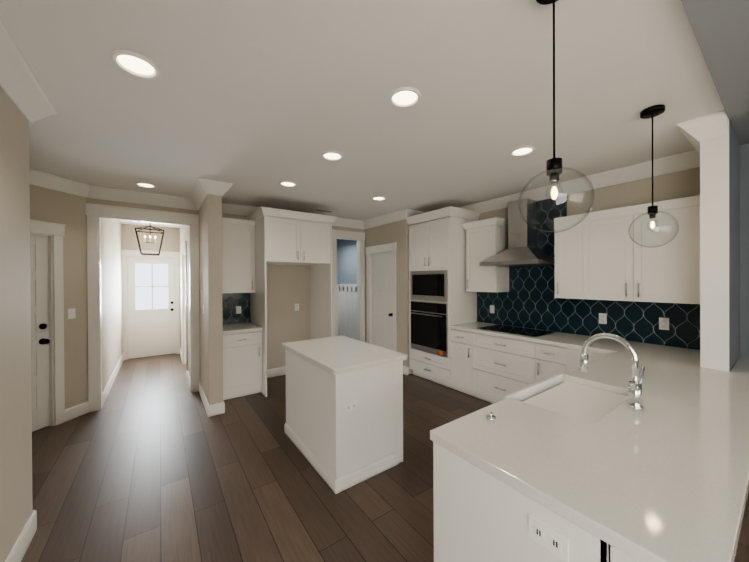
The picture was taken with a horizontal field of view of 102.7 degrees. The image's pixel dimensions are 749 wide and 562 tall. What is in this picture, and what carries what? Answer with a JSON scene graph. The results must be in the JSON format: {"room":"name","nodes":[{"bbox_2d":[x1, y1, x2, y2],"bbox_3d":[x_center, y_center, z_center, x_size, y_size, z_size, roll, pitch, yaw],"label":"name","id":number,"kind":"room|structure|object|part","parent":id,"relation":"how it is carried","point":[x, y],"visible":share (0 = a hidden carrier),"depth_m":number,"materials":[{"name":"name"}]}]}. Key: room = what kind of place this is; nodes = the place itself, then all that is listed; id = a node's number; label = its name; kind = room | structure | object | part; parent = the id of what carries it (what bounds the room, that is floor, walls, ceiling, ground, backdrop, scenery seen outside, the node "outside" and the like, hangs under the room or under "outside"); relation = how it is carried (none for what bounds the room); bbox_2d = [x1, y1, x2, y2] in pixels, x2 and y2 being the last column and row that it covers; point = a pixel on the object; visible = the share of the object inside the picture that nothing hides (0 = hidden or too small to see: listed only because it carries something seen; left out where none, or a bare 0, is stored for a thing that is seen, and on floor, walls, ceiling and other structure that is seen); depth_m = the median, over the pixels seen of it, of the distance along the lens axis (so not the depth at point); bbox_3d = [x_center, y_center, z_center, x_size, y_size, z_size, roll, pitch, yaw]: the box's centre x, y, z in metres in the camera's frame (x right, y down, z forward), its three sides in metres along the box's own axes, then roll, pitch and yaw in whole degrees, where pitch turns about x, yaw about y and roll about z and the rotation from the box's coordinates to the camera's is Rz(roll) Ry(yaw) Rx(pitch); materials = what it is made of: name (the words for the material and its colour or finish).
{"room":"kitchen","nodes":[
{"label":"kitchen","id":0,"kind":"room"},
{"bbox_2d":[337,239,338,283],"bbox_3d":[-1.481,0.198,7.032,1.640,2.700,0.120,0,0,-36],"label":"wall","id":1,"kind":"structure","parent":0,"point":[337,239],"depth_m":7.38,"materials":[{"name":"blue paint"}]},
{"bbox_2d":[339,239,356,284],"bbox_3d":[-0.394,0.193,6.822,0.120,2.700,1.470,0,0,-36],"label":"wall","id":2,"kind":"structure","parent":0,"point":[346,262],"depth_m":7.04,"materials":[{"name":"blue paint"}]},
{"bbox_2d":[0,86,699,561],"bbox_3d":[-0.803,0.212,2.274,6.790,2.700,11.040,0,0,-36],"label":"wall","id":3,"kind":"structure","parent":0,"point":[22,200],"depth_m":3.45,"materials":[{"name":"beige paint"}]},
{"bbox_2d":[30,234,49,431],"bbox_3d":[-3.608,0.538,2.868,0.035,2.057,0.790,0,0,9],"label":"door","id":4,"kind":"structure","parent":3,"relation":"attached to","point":[39,316],"depth_m":3.17,"materials":[{"name":"white wood"}]},
{"bbox_2d":[39,324,49,343],"bbox_3d":[-3.509,0.564,3.186,0.084,0.220,0.084,0,0,-36],"label":"door handle","id":5,"kind":"object","parent":4,"relation":"attached to","point":[43,340],"depth_m":3.18,"materials":[{"name":"black metal"}]},
{"bbox_2d":[68,308,75,318],"bbox_3d":[-3.455,0.372,3.419,0.009,0.115,0.072,0,0,9],"label":"light switch","id":6,"kind":"object","parent":3,"relation":"attached to","point":[71,313],"depth_m":3.42,"materials":[{"name":"white plastic"}]},
{"bbox_2d":[127,257,175,358],"bbox_3d":[-4.631,0.531,6.245,0.810,2.057,0.044,0,0,-36],"label":"door","id":7,"kind":"structure","parent":3,"relation":"attached to","point":[151,332],"depth_m":6.22,"materials":[{"name":"white wood"}]},
{"bbox_2d":[135,263,167,309],"bbox_3d":[-4.641,0.112,6.255,0.550,0.950,0.004,0,0,-36],"label":"window","id":8,"kind":"structure","parent":7,"relation":"in","point":[143,297],"depth_m":6.24,"materials":[{"name":"glass"}]},
{"bbox_2d":[0,19,727,561],"bbox_3d":[-0.839,0.212,2.323,6.550,2.700,10.920,0,0,-36],"label":"trim","id":9,"kind":"structure","parent":3,"relation":"attached to","point":[20,85],"depth_m":3.61,"materials":[{"name":"white wood"}]},
{"bbox_2d":[371,252,392,349],"bbox_3d":[0.129,0.509,5.506,0.110,2.057,0.714,0,0,-36],"label":"pantry door","id":10,"kind":"structure","parent":3,"relation":"in","point":[382,300],"depth_m":5.52,"materials":[{"name":"white wood"}]},
{"bbox_2d":[465,227,508,294],"bbox_3d":[1.600,-0.298,4.252,0.328,0.901,0.469,0,0,-36],"label":"upper cabinet","id":11,"kind":"object","parent":3,"relation":"attached to","point":[480,278],"depth_m":4.19,"materials":[{"name":"white wood"}]},
{"bbox_2d":[477,196,560,262],"bbox_3d":[1.811,-0.637,3.807,0.499,0.779,0.759,0,0,-36],"label":"range hood","id":12,"kind":"object","parent":3,"relation":"attached to","point":[517,242],"depth_m":3.81,"materials":[{"name":"silver metal"}]},
{"bbox_2d":[553,195,699,306],"bbox_3d":[2.500,-0.258,2.996,0.332,0.900,1.172,0,0,-36],"label":"upper cabinet","id":13,"kind":"object","parent":3,"relation":"attached to","point":[593,273],"depth_m":2.83,"materials":[{"name":"white wood"}]},
{"bbox_2d":[0,0,748,227],"bbox_3d":[-0.855,-1.161,2.545,7.600,0.115,11.900,0,0,-36],"label":"ceiling","id":14,"kind":"structure","parent":0,"point":[254,102],"depth_m":1.80,"materials":[{"name":"paint"}]},
{"bbox_2d":[111,50,159,78],"bbox_3d":[-1.243,-1.130,1.565,0.200,0.021,0.200,0,0,-36],"label":"recessed light","id":15,"kind":"object","parent":14,"relation":"in","point":[136,64],"visible":1,"depth_m":1.56,"materials":[{"name":"white plastic"}]},
{"bbox_2d":[135,182,155,187],"bbox_3d":[-2.685,-1.130,3.521,0.200,0.021,0.200,0,0,-36],"label":"recessed light","id":16,"kind":"object","parent":14,"relation":"in","point":[145,184],"visible":0.92,"depth_m":3.51,"materials":[{"name":"white plastic"}]},
{"bbox_2d":[135,223,163,255],"bbox_3d":[-3.817,-0.789,5.097,0.396,0.688,0.396,0,0,-36],"label":"pendant lantern","id":17,"kind":"object","parent":14,"relation":"hanging from","point":[150,232],"visible":0.94,"depth_m":5.06,"materials":[{"name":"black metal"}]},
{"bbox_2d":[279,181,296,186],"bbox_3d":[-1.010,-1.138,3.504,0.200,0.021,0.200,0,0,-36],"label":"recessed light","id":18,"kind":"object","parent":14,"relation":"in","point":[288,183],"visible":0.94,"depth_m":3.50,"materials":[{"name":"white plastic"}]},
{"bbox_2d":[314,209,334,212],"bbox_3d":[-0.811,-1.143,4.885,0.300,0.008,0.150,0,0,-36],"label":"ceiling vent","id":19,"kind":"object","parent":14,"relation":"in","point":[324,210],"visible":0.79,"depth_m":4.85,"materials":[{"name":"grey metal"}]},
{"bbox_2d":[321,151,342,160],"bbox_3d":[-0.384,-1.139,2.723,0.200,0.021,0.200,0,0,-36],"label":"recessed light","id":20,"kind":"object","parent":14,"relation":"in","point":[332,155],"visible":1,"depth_m":2.72,"materials":[{"name":"white plastic"}]},
{"bbox_2d":[372,196,385,200],"bbox_3d":[0.060,-1.146,4.146,0.200,0.021,0.200,0,0,-36],"label":"recessed light","id":21,"kind":"object","parent":14,"relation":"in","point":[378,198],"visible":0.96,"depth_m":4.16,"materials":[{"name":"white plastic"}]},
{"bbox_2d":[389,87,420,107],"bbox_3d":[0.188,-1.138,1.859,0.200,0.021,0.200,0,0,-36],"label":"recessed light","id":22,"kind":"object","parent":14,"relation":"in","point":[403,97],"visible":0.98,"depth_m":1.85,"materials":[{"name":"white plastic"}]},
{"bbox_2d":[510,146,534,155],"bbox_3d":[1.304,-1.147,2.642,0.200,0.021,0.200,0,0,-36],"label":"recessed light","id":23,"kind":"object","parent":14,"relation":"in","point":[522,151],"visible":0.85,"depth_m":2.63,"materials":[{"name":"white plastic"}]},
{"bbox_2d":[518,0,594,232],"bbox_3d":[0.688,-0.663,1.148,0.249,0.955,0.249,0,0,-36],"label":"pendant light","id":24,"kind":"object","parent":14,"relation":"hanging from","point":[553,170],"visible":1,"depth_m":1.14,"materials":[{"name":"clear glass"}]},
{"bbox_3d":[0.690,-0.305,1.149,0.249,0.241,0.249,0,0,-36],"label":"clear glass","id":25,"kind":"part","parent":24,"relation":"part of","materials":[{"name":"clear glass"}]},
{"bbox_2d":[628,104,678,247],"bbox_3d":[1.869,-0.687,2.014,0.249,0.925,0.249,0,0,-36],"label":"pendant light","id":26,"kind":"object","parent":14,"relation":"hanging from","point":[647,113],"visible":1,"depth_m":2.00,"materials":[{"name":"clear glass"}]},
{"bbox_3d":[1.871,-0.345,2.015,0.249,0.241,0.249,0,0,-36],"label":"clear glass","id":27,"kind":"part","parent":26,"relation":"part of","materials":[{"name":"clear glass"}]},
{"bbox_2d":[21,353,748,561],"bbox_3d":[-0.841,1.591,2.555,7.600,0.060,11.900,0,0,-36],"label":"floor","id":28,"kind":"structure","parent":0,"point":[150,461],"depth_m":2.28,"materials":[{"name":"brown wood"}]},
{"bbox_2d":[222,207,336,400],"bbox_3d":[-1.467,0.290,4.468,1.611,2.535,0.858,0,0,-36],"label":"cabinets","id":29,"kind":"object","parent":28,"relation":"on","point":[256,242],"visible":0.83,"depth_m":4.25,"materials":[{"name":"white wood"}]},
{"bbox_2d":[236,306,240,313],"bbox_3d":[-2.064,0.440,4.555,0.072,0.115,0.008,0,0,-36],"label":"outlet plate","id":30,"kind":"object","parent":29,"relation":"attached to","point":[238,308],"depth_m":4.55,"materials":[{"name":"white plastic"}]},
{"bbox_2d":[223,322,262,333],"bbox_3d":[-1.952,0.661,4.228,0.539,0.040,0.683,0,0,-36],"label":"countertop","id":31,"kind":"structure","parent":29,"relation":"on","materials":[{"name":"white stone"}]},
{"bbox_2d":[282,336,406,493],"bbox_3d":[-0.325,1.098,2.840,0.736,0.920,1.140,0,0,-36],"label":"kitchen island","id":32,"kind":"object","parent":28,"relation":"on","point":[343,427],"visible":1,"depth_m":2.44,"materials":[{"name":"white wood"}]},
{"bbox_2d":[282,336,406,374],"bbox_3d":[-0.336,0.658,2.832,0.715,0.040,1.140,0,0,-36],"label":"island countertop","id":33,"kind":"structure","parent":32,"relation":"on","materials":[{"name":"white stone"}]},
{"bbox_2d":[345,400,357,412],"bbox_3d":[-0.177,0.954,2.276,0.115,0.072,0.008,0,0,-36],"label":"outlet plate","id":34,"kind":"object","parent":32,"relation":"attached to","point":[351,406],"depth_m":2.28,"materials":[{"name":"white plastic"}]},
{"bbox_2d":[406,207,476,386],"bbox_3d":[1.061,0.255,4.745,0.636,2.575,0.859,0,0,-36],"label":"tall cabinet","id":35,"kind":"object","parent":28,"relation":"on","point":[438,297],"depth_m":4.45,"materials":[{"name":"white wood"}]},
{"bbox_3d":[1.390,0.451,4.234,0.573,1.105,1.945,0,0,-36],"label":"black glass","id":36,"kind":"part","parent":35,"relation":"part of","materials":[{"name":"black glass"}]},
{"bbox_2d":[449,323,492,394],"bbox_3d":[1.431,1.104,4.255,0.618,0.878,0.370,0,0,-36],"label":"base cabinet","id":37,"kind":"object","parent":28,"relation":"on","point":[458,339],"depth_m":4.12,"materials":[{"name":"white wood"}]},
{"bbox_2d":[469,327,552,403],"bbox_3d":[1.772,1.104,3.779,0.618,0.878,0.917,0,0,-36],"label":"base cabinet","id":38,"kind":"object","parent":28,"relation":"on","point":[499,367],"depth_m":3.64,"materials":[{"name":"white wood"}]},
{"bbox_2d":[433,442,629,561],"bbox_3d":[0.697,1.118,1.227,0.644,0.880,0.620,0,0,-36],"label":"base cabinet","id":39,"kind":"object","parent":28,"relation":"on","point":[477,518],"depth_m":1.06,"materials":[{"name":"white wood"}]},
{"bbox_2d":[528,514,568,561],"bbox_3d":[0.523,0.775,0.906,0.008,0.072,0.115,0,0,-36],"label":"outlet plate","id":40,"kind":"object","parent":39,"relation":"attached to","point":[551,538],"depth_m":0.90,"materials":[{"name":"white plastic"}]},
{"bbox_2d":[430,322,748,561],"bbox_3d":[1.145,0.651,2.598,3.008,0.040,2.724,0,0,-36],"label":"countertop","id":41,"kind":"structure","parent":39,"relation":"on","point":[666,481],"depth_m":1.09,"materials":[{"name":"white stone"}]},
{"bbox_2d":[504,373,629,429],"bbox_3d":[1.126,0.767,1.676,0.690,0.264,0.448,0,0,-36],"label":"sink","id":42,"kind":"object","parent":41,"relation":"in","point":[586,400],"depth_m":1.72,"materials":[{"name":"white ceramic"}]},
{"bbox_2d":[578,333,645,409],"bbox_3d":[1.272,0.455,1.604,0.136,0.358,0.269,0,0,-36],"label":"faucet","id":43,"kind":"object","parent":41,"relation":"on","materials":[{"name":"silver metal"}]},
{"bbox_2d":[533,342,556,383],"bbox_3d":[2.096,1.104,3.328,0.618,0.878,0.310,0,0,-36],"label":"base cabinet","id":44,"kind":"object","parent":28,"relation":"on","point":[544,355],"depth_m":3.20,"materials":[{"name":"white wood"}]},
{"bbox_2d":[557,346,608,373],"bbox_3d":[2.292,1.104,3.055,0.618,0.878,0.479,0,0,-36],"label":"base cabinet","id":45,"kind":"object","parent":28,"relation":"on","point":[568,359],"depth_m":2.99,"materials":[{"name":"white wood"}]},
{"bbox_2d":[729,120,748,371],"bbox_3d":[3.723,0.194,0.932,0.730,2.700,3.340,0,0,-36],"label":"wall","id":46,"kind":"structure","parent":0,"point":[738,250],"depth_m":2.43,"materials":[{"name":"grey paint"}]},
{"bbox_2d":[700,119,728,371],"bbox_3d":[2.409,0.197,2.124,0.006,2.699,0.136,0,0,-36],"label":"column","id":47,"kind":"structure","parent":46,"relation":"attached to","point":[714,252],"depth_m":2.12,"materials":[{"name":"white paint"}]}
]}

